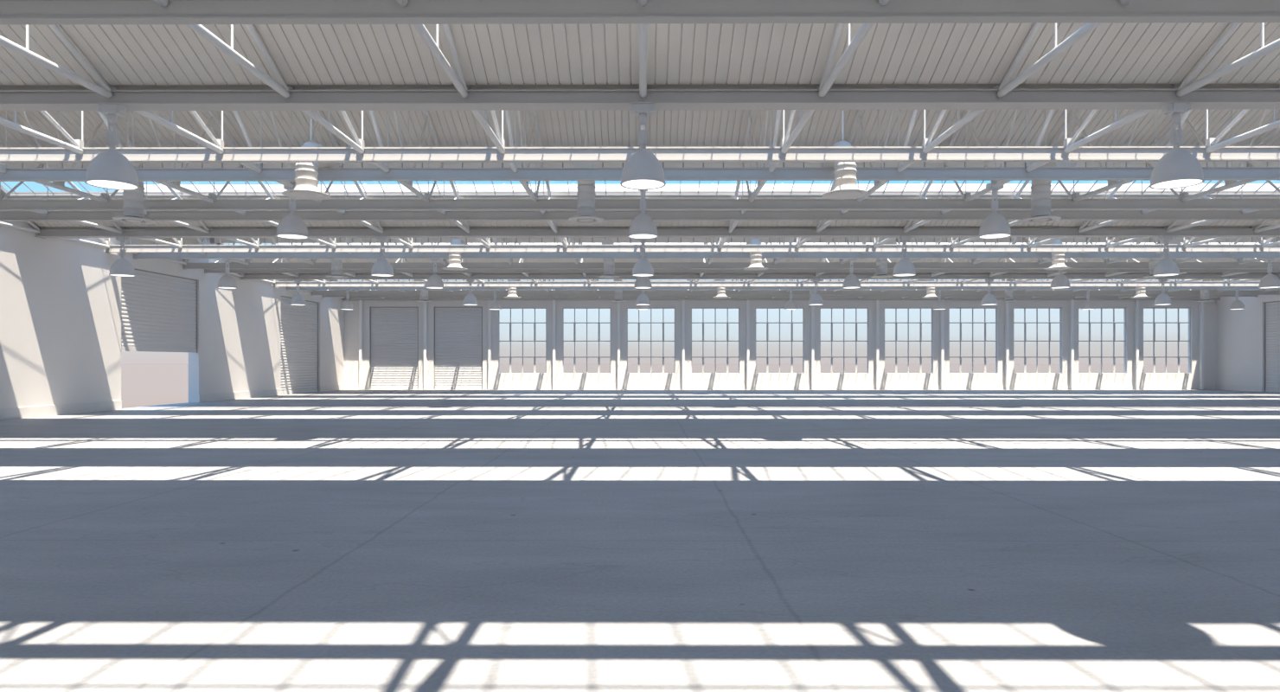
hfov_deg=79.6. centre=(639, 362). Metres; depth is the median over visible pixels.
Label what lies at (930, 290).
air duct
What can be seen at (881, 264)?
air duct
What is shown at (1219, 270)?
roof beam
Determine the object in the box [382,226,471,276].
roof truss
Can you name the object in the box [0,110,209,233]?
roof truss
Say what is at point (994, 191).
socket
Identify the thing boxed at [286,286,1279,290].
roof beam
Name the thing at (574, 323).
window
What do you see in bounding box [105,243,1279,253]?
roof beam
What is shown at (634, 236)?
diffuser
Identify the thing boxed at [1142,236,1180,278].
air duct
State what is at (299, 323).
door
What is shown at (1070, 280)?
roof truss
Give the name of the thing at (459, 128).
ceiling
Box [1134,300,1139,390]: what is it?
steel column
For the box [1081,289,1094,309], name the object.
pendant lamp
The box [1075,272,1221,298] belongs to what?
roof truss
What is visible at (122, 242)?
socket
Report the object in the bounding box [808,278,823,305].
pendant lamp
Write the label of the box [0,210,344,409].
wall
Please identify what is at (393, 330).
door
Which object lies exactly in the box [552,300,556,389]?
steel column
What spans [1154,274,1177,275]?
diffuser
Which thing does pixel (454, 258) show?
air duct
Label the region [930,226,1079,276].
roof truss
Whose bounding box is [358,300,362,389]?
steel column
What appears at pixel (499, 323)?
window
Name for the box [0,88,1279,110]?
roof beam
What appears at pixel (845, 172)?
air duct
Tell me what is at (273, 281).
roof truss
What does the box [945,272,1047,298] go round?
roof truss
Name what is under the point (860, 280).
roof truss
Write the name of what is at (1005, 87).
roof truss
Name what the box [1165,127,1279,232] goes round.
roof truss
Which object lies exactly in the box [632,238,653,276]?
pendant lamp
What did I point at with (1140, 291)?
air duct
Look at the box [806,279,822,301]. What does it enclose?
air duct
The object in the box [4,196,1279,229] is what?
ceiling
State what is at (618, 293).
air duct
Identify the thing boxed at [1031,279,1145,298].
roof truss
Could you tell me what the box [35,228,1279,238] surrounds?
roof beam
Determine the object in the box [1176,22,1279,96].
roof truss
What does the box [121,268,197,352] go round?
door
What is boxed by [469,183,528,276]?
roof truss
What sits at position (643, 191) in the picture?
socket
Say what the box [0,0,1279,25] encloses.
roof beam
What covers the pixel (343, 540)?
floor
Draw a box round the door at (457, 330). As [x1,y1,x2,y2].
[434,307,482,389]
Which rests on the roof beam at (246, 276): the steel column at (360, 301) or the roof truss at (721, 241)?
the roof truss at (721, 241)
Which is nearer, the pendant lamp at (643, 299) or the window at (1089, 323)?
the pendant lamp at (643, 299)
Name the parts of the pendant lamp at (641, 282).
lamp shade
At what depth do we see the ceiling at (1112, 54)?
10.99 m
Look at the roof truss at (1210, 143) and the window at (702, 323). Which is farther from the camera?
the window at (702, 323)
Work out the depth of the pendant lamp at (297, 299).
35.47 m
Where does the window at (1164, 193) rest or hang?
attached to the ceiling at (459, 128)
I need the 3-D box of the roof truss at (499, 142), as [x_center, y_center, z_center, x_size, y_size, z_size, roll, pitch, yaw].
[-2.598,-5.413,17.531,0.110,2.916,11.919,0,0,0]
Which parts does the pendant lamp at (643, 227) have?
lamp shade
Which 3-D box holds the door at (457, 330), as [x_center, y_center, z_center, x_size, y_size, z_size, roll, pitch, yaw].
[-11.311,-0.905,47.892,3.060,5.150,0.085,0,0,0]
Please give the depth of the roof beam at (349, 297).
47.40 m
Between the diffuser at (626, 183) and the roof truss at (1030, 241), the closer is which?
the diffuser at (626, 183)
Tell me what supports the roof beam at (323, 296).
attached to the wall at (60, 303)
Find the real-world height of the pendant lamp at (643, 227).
1.195 m
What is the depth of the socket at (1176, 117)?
11.48 m
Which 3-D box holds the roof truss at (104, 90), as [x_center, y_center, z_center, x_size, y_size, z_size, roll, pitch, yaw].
[-7.978,-5.413,5.552,0.110,2.916,11.919,0,0,0]
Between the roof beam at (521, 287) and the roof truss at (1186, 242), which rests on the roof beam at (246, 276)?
the roof truss at (1186, 242)
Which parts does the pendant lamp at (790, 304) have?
lamp shade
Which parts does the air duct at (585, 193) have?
hanger rod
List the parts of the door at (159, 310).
rail, head rail, guide rail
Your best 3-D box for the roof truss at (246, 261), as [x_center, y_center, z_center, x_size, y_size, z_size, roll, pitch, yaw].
[-15.883,-5.413,29.583,0.110,2.916,11.919,0,0,0]
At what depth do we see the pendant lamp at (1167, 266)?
23.38 m
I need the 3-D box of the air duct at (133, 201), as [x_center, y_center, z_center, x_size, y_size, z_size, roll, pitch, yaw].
[-11.930,-4.987,17.767,0.840,3.306,1.500,0,0,0]
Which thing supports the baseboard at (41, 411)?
attached to the wall at (60, 303)
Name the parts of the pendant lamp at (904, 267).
lamp shade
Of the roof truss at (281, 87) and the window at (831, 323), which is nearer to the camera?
the roof truss at (281, 87)
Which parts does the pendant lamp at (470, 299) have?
lamp shade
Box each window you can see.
[0,161,1279,198]
[210,236,1279,244]
[332,279,1239,281]
[498,307,546,373]
[563,307,610,373]
[627,307,675,373]
[691,307,739,373]
[755,307,803,373]
[819,307,868,373]
[884,307,932,373]
[949,307,997,373]
[1013,307,1061,373]
[1078,307,1126,373]
[1143,307,1190,373]
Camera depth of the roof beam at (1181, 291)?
42.99 m
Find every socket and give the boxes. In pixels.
[108,113,117,125]
[120,240,124,246]
[639,113,646,124]
[640,189,646,197]
[992,189,998,196]
[1171,112,1181,123]
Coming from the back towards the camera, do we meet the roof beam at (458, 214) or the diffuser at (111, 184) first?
the roof beam at (458, 214)
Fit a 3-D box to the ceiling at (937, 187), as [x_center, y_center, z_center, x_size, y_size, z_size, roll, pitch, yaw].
[8.566,-6.197,29.447,54.340,1.109,5.901,0,0,0]
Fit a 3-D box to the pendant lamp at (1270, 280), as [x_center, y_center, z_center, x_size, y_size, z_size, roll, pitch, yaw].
[24.116,-3.467,29.405,0.680,1.195,0.680,0,0,0]
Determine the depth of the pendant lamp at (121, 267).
23.50 m
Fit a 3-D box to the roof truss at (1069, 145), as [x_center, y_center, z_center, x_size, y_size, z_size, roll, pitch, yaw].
[8.069,-5.413,17.489,0.110,2.916,11.919,0,0,0]
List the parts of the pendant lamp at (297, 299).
lamp shade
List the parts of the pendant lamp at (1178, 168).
lamp shade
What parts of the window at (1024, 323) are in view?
sash, sash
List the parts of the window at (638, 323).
sash, sash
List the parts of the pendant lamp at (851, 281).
lamp shade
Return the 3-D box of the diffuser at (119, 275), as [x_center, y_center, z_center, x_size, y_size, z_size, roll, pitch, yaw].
[-15.907,-2.688,23.613,0.630,0.018,0.630,0,0,0]
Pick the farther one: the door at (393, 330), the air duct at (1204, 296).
the door at (393, 330)
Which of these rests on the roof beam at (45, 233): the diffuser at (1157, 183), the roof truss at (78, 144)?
the roof truss at (78, 144)
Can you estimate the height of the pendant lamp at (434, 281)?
1.195 m
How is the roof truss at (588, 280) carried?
on the roof beam at (349, 297)
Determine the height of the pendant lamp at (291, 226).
1.195 m
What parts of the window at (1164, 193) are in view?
panel, head panel, frame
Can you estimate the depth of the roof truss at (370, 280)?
38.40 m
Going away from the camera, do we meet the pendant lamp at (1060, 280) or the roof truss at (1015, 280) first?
the pendant lamp at (1060, 280)
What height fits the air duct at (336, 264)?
3.306 m
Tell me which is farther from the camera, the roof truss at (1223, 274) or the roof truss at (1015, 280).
the roof truss at (1015, 280)
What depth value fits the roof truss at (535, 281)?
41.47 m
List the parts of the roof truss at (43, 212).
tie rod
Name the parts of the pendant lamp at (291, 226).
lamp shade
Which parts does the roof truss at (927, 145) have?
tie rod, tie rod, tie rod, tie rod, gusset plate, tie rod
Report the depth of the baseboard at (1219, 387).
45.65 m
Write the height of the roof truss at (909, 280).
2.916 m
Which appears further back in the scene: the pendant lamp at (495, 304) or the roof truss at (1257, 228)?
the pendant lamp at (495, 304)
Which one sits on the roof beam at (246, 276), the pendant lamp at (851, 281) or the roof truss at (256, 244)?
the roof truss at (256, 244)
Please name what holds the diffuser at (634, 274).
attached to the pendant lamp at (643, 267)
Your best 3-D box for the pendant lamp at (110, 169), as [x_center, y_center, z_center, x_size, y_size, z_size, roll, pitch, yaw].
[-7.954,-3.272,11.581,0.680,1.195,0.680,0,0,0]
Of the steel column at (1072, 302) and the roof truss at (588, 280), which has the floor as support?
the steel column at (1072, 302)
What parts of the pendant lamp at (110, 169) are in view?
lamp shade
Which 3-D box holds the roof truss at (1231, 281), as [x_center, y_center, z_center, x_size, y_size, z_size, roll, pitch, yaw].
[29.497,-5.413,41.405,0.110,2.916,11.919,0,0,0]
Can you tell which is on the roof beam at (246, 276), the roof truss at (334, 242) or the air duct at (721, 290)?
the roof truss at (334, 242)
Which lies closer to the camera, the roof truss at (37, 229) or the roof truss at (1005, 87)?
the roof truss at (1005, 87)
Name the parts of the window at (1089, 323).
sash, sash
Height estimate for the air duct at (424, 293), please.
3.306 m
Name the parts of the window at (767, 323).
sash, sash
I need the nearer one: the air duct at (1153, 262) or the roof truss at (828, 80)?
the roof truss at (828, 80)
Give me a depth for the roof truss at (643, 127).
13.01 m
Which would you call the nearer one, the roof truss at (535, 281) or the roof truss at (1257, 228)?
the roof truss at (1257, 228)
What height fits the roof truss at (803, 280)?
2.916 m
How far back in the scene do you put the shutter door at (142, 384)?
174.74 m
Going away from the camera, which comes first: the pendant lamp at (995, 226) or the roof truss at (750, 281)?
the pendant lamp at (995, 226)
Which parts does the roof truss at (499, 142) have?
tie rod, tie rod, tie rod, tie rod, tie rod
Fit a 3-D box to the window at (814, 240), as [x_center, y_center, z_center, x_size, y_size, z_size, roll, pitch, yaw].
[8.581,-5.271,33.261,54.340,0.983,1.810,0,0,0]
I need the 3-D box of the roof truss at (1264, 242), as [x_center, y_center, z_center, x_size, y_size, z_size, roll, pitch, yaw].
[21.450,-5.413,29.436,0.110,2.916,11.919,0,0,0]
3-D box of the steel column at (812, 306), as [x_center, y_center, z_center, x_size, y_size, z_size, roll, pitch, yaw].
[10.687,-1.100,47.517,0.220,5.540,0.230,0,0,0]
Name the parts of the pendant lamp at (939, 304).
lamp shade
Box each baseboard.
[0,384,344,420]
[344,384,1215,389]
[1216,384,1262,391]
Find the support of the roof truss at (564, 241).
on the roof beam at (246, 276)
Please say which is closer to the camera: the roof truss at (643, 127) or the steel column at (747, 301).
the roof truss at (643, 127)
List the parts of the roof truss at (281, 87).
tie rod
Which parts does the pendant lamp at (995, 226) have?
lamp shade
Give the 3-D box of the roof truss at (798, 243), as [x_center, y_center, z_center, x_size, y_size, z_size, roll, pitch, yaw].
[5.450,-5.413,29.499,0.110,2.916,11.919,0,0,0]
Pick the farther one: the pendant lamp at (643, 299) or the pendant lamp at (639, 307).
the pendant lamp at (639, 307)
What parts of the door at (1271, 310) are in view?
guide rail, rail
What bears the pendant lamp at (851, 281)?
hanging from the roof truss at (875, 244)
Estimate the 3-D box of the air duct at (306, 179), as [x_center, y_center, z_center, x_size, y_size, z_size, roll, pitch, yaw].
[-6.606,-4.489,15.584,0.890,2.362,1.605,0,0,0]
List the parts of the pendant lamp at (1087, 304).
lamp shade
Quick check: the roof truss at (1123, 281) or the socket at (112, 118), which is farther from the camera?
the roof truss at (1123, 281)
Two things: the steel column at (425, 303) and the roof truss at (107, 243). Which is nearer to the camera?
the roof truss at (107, 243)
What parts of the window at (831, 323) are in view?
sash, sash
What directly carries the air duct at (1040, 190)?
hanging from the ceiling at (459, 128)
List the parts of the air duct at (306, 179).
plate, hanger rod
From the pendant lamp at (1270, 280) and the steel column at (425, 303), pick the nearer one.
the pendant lamp at (1270, 280)
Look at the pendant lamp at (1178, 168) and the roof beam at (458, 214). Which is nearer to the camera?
the pendant lamp at (1178, 168)
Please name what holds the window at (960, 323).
in the wall at (351, 316)
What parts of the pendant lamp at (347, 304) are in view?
lamp shade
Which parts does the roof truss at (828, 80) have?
tie rod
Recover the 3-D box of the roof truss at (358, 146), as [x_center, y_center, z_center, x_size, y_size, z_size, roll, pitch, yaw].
[-5.264,-5.413,17.541,0.110,2.916,11.919,0,0,0]
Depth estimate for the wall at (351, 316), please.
47.67 m
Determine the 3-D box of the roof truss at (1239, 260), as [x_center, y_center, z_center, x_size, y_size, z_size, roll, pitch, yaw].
[24.116,-5.413,29.426,0.110,2.916,11.919,0,0,0]
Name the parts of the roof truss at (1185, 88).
tie rod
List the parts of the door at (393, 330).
guide rail, head rail, rail, guide rail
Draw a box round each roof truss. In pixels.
[0,24,113,98]
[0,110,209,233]
[0,110,282,226]
[0,115,122,233]
[0,210,41,233]
[40,226,244,276]
[110,85,383,233]
[121,226,298,276]
[153,0,290,98]
[208,226,356,276]
[243,273,345,298]
[288,85,470,233]
[297,273,384,298]
[308,183,413,276]
[354,272,415,292]
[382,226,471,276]
[396,0,468,98]
[412,272,468,292]
[466,85,557,233]
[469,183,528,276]
[470,272,509,292]
[528,272,557,298]
[556,183,586,276]
[586,279,601,298]
[638,0,647,97]
[640,125,645,200]
[684,279,699,298]
[699,183,729,276]
[728,84,819,233]
[728,272,757,298]
[757,183,817,276]
[771,272,816,298]
[815,84,999,232]
[815,226,904,276]
[818,0,889,97]
[818,272,874,291]
[857,272,932,298]
[872,183,978,275]
[901,272,990,298]
[902,84,1177,232]
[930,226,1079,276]
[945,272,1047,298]
[988,226,1166,276]
[992,272,1105,297]
[997,0,1132,97]
[1008,108,1279,226]
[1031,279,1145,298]
[1046,182,1254,276]
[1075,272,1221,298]
[1078,108,1267,232]
[1104,236,1279,276]
[1118,272,1279,298]
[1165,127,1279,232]
[1169,279,1259,297]
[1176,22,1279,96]
[1179,236,1279,274]
[1209,279,1277,297]
[1221,236,1279,276]
[1254,209,1279,232]
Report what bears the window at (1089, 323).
in the wall at (351, 316)
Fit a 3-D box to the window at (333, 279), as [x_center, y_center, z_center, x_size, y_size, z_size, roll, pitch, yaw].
[8.628,-5.271,45.261,54.340,0.983,1.810,0,0,0]
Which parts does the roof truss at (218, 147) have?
tie rod, gusset plate, tie rod, tie rod, tie rod, tie rod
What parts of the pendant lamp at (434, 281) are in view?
lamp shade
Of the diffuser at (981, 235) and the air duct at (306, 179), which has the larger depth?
the diffuser at (981, 235)
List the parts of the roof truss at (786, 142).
tie rod, tie rod, tie rod, gusset plate, tie rod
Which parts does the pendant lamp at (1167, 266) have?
lamp shade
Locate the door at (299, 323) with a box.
[281,295,318,395]
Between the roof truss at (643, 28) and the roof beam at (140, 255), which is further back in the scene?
the roof beam at (140, 255)
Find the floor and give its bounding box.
[0,389,1279,691]
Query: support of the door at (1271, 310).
in the wall at (1239, 333)
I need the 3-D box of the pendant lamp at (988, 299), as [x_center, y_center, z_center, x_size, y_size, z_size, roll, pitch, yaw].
[16.140,-3.272,35.487,0.680,1.195,0.680,0,0,0]
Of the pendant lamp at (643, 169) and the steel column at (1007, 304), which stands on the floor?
the steel column at (1007, 304)
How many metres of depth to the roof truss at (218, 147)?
15.24 m
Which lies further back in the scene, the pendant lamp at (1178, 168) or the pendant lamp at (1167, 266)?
the pendant lamp at (1167, 266)
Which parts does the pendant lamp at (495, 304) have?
lamp shade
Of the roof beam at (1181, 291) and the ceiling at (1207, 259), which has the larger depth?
the roof beam at (1181, 291)
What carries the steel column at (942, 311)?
on the floor
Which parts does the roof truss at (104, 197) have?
tie rod, tie rod, gusset plate, gusset plate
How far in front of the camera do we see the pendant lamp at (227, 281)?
29.42 m
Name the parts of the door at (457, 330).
guide rail, head rail, rail, guide rail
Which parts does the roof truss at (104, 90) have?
tie rod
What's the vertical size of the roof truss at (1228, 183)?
2.916 m
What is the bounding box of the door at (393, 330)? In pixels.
[370,307,418,389]
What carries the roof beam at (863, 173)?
attached to the wall at (60, 303)
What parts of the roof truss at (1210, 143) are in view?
tie rod, gusset plate, gusset plate, tie rod, tie rod, tie rod, gusset plate, tie rod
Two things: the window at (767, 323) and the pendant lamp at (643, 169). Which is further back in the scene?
the window at (767, 323)
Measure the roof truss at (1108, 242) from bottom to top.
2.916 m
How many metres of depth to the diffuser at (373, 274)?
23.56 m
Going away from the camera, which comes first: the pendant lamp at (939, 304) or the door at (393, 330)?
the pendant lamp at (939, 304)
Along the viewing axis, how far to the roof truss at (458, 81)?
10.41 m
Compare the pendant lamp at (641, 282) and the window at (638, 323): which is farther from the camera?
the window at (638, 323)
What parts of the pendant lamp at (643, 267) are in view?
lamp shade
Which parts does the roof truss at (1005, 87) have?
tie rod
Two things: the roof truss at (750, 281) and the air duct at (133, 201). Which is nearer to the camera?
the air duct at (133, 201)
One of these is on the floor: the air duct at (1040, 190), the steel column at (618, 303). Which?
the steel column at (618, 303)
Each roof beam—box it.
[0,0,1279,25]
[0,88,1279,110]
[0,146,1279,162]
[0,166,1279,181]
[0,198,1279,210]
[0,210,1279,221]
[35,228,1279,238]
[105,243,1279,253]
[133,252,1279,259]
[182,262,1279,269]
[204,268,1279,273]
[240,274,1279,280]
[272,281,1260,287]
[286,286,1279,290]
[311,289,1279,295]
[322,294,1257,297]
[341,296,1220,300]
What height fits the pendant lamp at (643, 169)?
1.195 m
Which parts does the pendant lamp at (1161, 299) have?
lamp shade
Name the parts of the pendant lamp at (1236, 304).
lamp shade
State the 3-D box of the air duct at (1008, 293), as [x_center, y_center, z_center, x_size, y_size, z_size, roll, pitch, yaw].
[20.164,-4.987,41.641,0.840,3.306,1.500,0,0,0]
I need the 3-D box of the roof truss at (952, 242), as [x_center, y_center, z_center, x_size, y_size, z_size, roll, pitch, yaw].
[10.783,-5.413,29.478,0.110,2.916,11.919,0,0,0]
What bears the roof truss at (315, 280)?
on the roof beam at (349, 297)
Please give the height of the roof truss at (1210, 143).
2.916 m
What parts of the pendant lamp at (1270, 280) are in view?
lamp shade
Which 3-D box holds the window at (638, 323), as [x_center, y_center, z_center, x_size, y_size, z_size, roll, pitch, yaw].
[0.688,-1.365,47.793,3.000,4.110,0.190,0,0,0]
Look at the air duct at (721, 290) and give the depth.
39.02 m
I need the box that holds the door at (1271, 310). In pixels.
[1264,300,1279,392]
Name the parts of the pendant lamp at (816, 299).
lamp shade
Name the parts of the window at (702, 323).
sash, sash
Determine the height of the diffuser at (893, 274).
0.018 m
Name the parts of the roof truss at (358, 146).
gusset plate, tie rod, tie rod, tie rod, gusset plate, tie rod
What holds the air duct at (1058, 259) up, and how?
hanging from the ceiling at (937, 187)
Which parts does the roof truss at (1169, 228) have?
tie rod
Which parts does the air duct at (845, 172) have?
hanger rod, plate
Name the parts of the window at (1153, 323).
sash, sash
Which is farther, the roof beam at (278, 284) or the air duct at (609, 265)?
the roof beam at (278, 284)
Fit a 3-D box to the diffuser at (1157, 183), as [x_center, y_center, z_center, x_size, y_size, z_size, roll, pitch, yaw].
[8.046,-2.688,11.518,0.630,0.018,0.630,0,0,0]
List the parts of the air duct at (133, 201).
hanger rod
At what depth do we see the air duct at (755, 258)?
27.05 m
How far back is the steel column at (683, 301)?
47.47 m
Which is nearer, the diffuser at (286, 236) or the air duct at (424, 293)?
the diffuser at (286, 236)
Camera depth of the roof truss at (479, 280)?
39.74 m
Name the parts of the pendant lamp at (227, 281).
lamp shade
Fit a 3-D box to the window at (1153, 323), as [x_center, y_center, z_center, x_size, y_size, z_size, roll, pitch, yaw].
[32.688,-1.365,47.666,3.000,4.110,0.190,0,0,0]
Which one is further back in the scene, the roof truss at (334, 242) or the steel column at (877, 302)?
the steel column at (877, 302)
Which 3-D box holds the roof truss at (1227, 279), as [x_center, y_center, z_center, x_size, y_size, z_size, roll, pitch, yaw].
[34.830,-5.413,41.384,0.110,2.916,11.919,0,0,0]
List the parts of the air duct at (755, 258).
plate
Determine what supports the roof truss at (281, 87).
on the roof beam at (1053, 99)
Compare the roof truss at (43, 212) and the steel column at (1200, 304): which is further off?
the steel column at (1200, 304)
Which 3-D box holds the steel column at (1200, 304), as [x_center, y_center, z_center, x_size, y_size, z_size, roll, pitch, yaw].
[34.687,-1.100,47.423,0.220,5.540,0.230,0,0,0]
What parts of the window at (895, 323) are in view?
sash, sash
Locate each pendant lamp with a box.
[84,103,139,190]
[108,236,135,276]
[217,258,236,288]
[275,183,308,239]
[289,278,306,305]
[340,289,353,309]
[371,236,394,276]
[425,258,443,288]
[462,278,478,305]
[488,289,501,309]
[620,103,665,189]
[627,189,658,238]
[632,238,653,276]
[633,258,652,288]
[635,288,650,305]
[636,305,649,309]
[784,289,797,309]
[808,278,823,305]
[842,258,860,288]
[892,236,915,276]
[933,289,946,309]
[978,183,1011,238]
[981,278,997,305]
[1050,258,1070,288]
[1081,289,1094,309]
[1149,102,1204,189]
[1152,235,1179,276]
[1153,278,1171,305]
[1228,289,1244,309]
[1258,257,1279,288]
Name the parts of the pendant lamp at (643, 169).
lamp shade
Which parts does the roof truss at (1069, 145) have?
tie rod, gusset plate, tie rod, tie rod, tie rod, gusset plate, tie rod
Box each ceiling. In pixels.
[0,22,1279,89]
[0,108,1279,147]
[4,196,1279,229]
[117,183,1279,191]
[232,257,1279,274]
[275,242,1272,244]
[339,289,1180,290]
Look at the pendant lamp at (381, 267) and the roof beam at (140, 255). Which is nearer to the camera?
the pendant lamp at (381, 267)
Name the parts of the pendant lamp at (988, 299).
lamp shade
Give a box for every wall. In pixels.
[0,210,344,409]
[344,300,1215,389]
[1216,279,1279,391]
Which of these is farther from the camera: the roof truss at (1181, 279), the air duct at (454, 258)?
the roof truss at (1181, 279)
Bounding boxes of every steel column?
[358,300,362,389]
[423,301,427,389]
[487,300,491,389]
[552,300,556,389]
[617,301,620,389]
[682,300,684,389]
[746,300,749,389]
[811,305,814,389]
[875,300,879,389]
[940,300,944,390]
[1004,301,1009,390]
[1069,300,1075,390]
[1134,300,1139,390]
[1198,300,1204,390]
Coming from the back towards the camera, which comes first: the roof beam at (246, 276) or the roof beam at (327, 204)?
the roof beam at (246, 276)
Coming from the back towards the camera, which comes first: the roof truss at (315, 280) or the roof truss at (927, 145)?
the roof truss at (315, 280)
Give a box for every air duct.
[112,110,154,223]
[281,116,341,199]
[319,237,348,278]
[414,279,432,301]
[441,237,467,270]
[504,279,520,298]
[568,109,604,223]
[598,237,619,278]
[611,279,626,301]
[713,279,729,298]
[743,237,768,269]
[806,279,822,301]
[819,109,869,199]
[870,236,896,278]
[919,279,940,298]
[1000,279,1023,301]
[1020,109,1076,223]
[1037,239,1072,269]
[1125,279,1151,298]
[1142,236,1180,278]
[1195,279,1223,301]
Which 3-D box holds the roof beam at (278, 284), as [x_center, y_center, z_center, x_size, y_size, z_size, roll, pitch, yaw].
[8.602,-3.942,38.544,54.090,0.305,0.195,0,0,0]
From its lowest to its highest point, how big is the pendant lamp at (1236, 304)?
1.195 m
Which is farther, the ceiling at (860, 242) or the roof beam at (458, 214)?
the ceiling at (860, 242)
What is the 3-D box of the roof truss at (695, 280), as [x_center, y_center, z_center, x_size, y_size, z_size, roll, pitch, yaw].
[2.830,-5.413,41.510,0.110,2.916,11.919,0,0,0]
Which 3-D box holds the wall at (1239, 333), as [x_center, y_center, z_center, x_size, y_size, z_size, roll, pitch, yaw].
[35.795,-2.496,17.709,0.450,8.332,60.400,0,0,0]
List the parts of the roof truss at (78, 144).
tie rod, gusset plate, tie rod, tie rod, tie rod, gusset plate, gusset plate, tie rod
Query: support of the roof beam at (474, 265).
attached to the wall at (60, 303)
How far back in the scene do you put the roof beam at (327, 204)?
19.02 m
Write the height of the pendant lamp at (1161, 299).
1.195 m
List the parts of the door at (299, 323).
head rail, rail, guide rail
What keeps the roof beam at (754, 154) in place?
attached to the wall at (60, 303)
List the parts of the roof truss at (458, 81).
tie rod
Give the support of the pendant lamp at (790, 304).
hanging from the roof truss at (803, 280)
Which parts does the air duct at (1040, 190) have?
hanger rod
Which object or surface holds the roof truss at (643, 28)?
on the roof beam at (1053, 99)
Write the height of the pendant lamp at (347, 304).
1.195 m
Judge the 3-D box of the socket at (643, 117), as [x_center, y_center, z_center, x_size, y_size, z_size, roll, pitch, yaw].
[0.045,-3.660,11.550,0.124,0.170,0.124,0,0,0]
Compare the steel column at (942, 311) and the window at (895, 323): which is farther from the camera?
the window at (895, 323)
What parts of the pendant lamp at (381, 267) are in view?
lamp shade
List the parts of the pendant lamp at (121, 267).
lamp shade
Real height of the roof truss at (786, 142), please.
2.916 m
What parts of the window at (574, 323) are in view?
sash, sash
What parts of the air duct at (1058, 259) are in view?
plate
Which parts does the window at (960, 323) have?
sash, sash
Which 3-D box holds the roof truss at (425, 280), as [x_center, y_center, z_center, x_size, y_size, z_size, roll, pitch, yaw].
[-10.503,-5.413,41.562,0.110,2.916,11.919,0,0,0]
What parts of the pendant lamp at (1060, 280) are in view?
lamp shade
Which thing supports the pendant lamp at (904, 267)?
hanging from the roof beam at (45, 233)
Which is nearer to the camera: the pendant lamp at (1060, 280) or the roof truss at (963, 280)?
the pendant lamp at (1060, 280)
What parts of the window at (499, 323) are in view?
sash, sash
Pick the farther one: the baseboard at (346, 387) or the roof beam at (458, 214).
the baseboard at (346, 387)
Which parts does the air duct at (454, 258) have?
plate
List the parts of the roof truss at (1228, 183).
gusset plate, gusset plate, tie rod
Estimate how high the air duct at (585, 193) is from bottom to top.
3.306 m
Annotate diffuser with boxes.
[86,179,137,189]
[110,274,132,276]
[277,234,307,238]
[372,274,392,275]
[622,179,663,188]
[629,234,656,238]
[633,274,652,275]
[893,274,915,275]
[979,234,1009,237]
[1151,179,1202,188]
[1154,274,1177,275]
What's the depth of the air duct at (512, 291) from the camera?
39.06 m
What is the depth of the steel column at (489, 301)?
47.52 m
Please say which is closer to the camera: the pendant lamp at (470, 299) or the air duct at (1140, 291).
the pendant lamp at (470, 299)
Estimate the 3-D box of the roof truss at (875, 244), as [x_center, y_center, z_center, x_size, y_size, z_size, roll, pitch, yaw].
[8.116,-5.413,29.489,0.110,2.916,11.919,0,0,0]
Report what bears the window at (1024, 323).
in the wall at (351, 316)

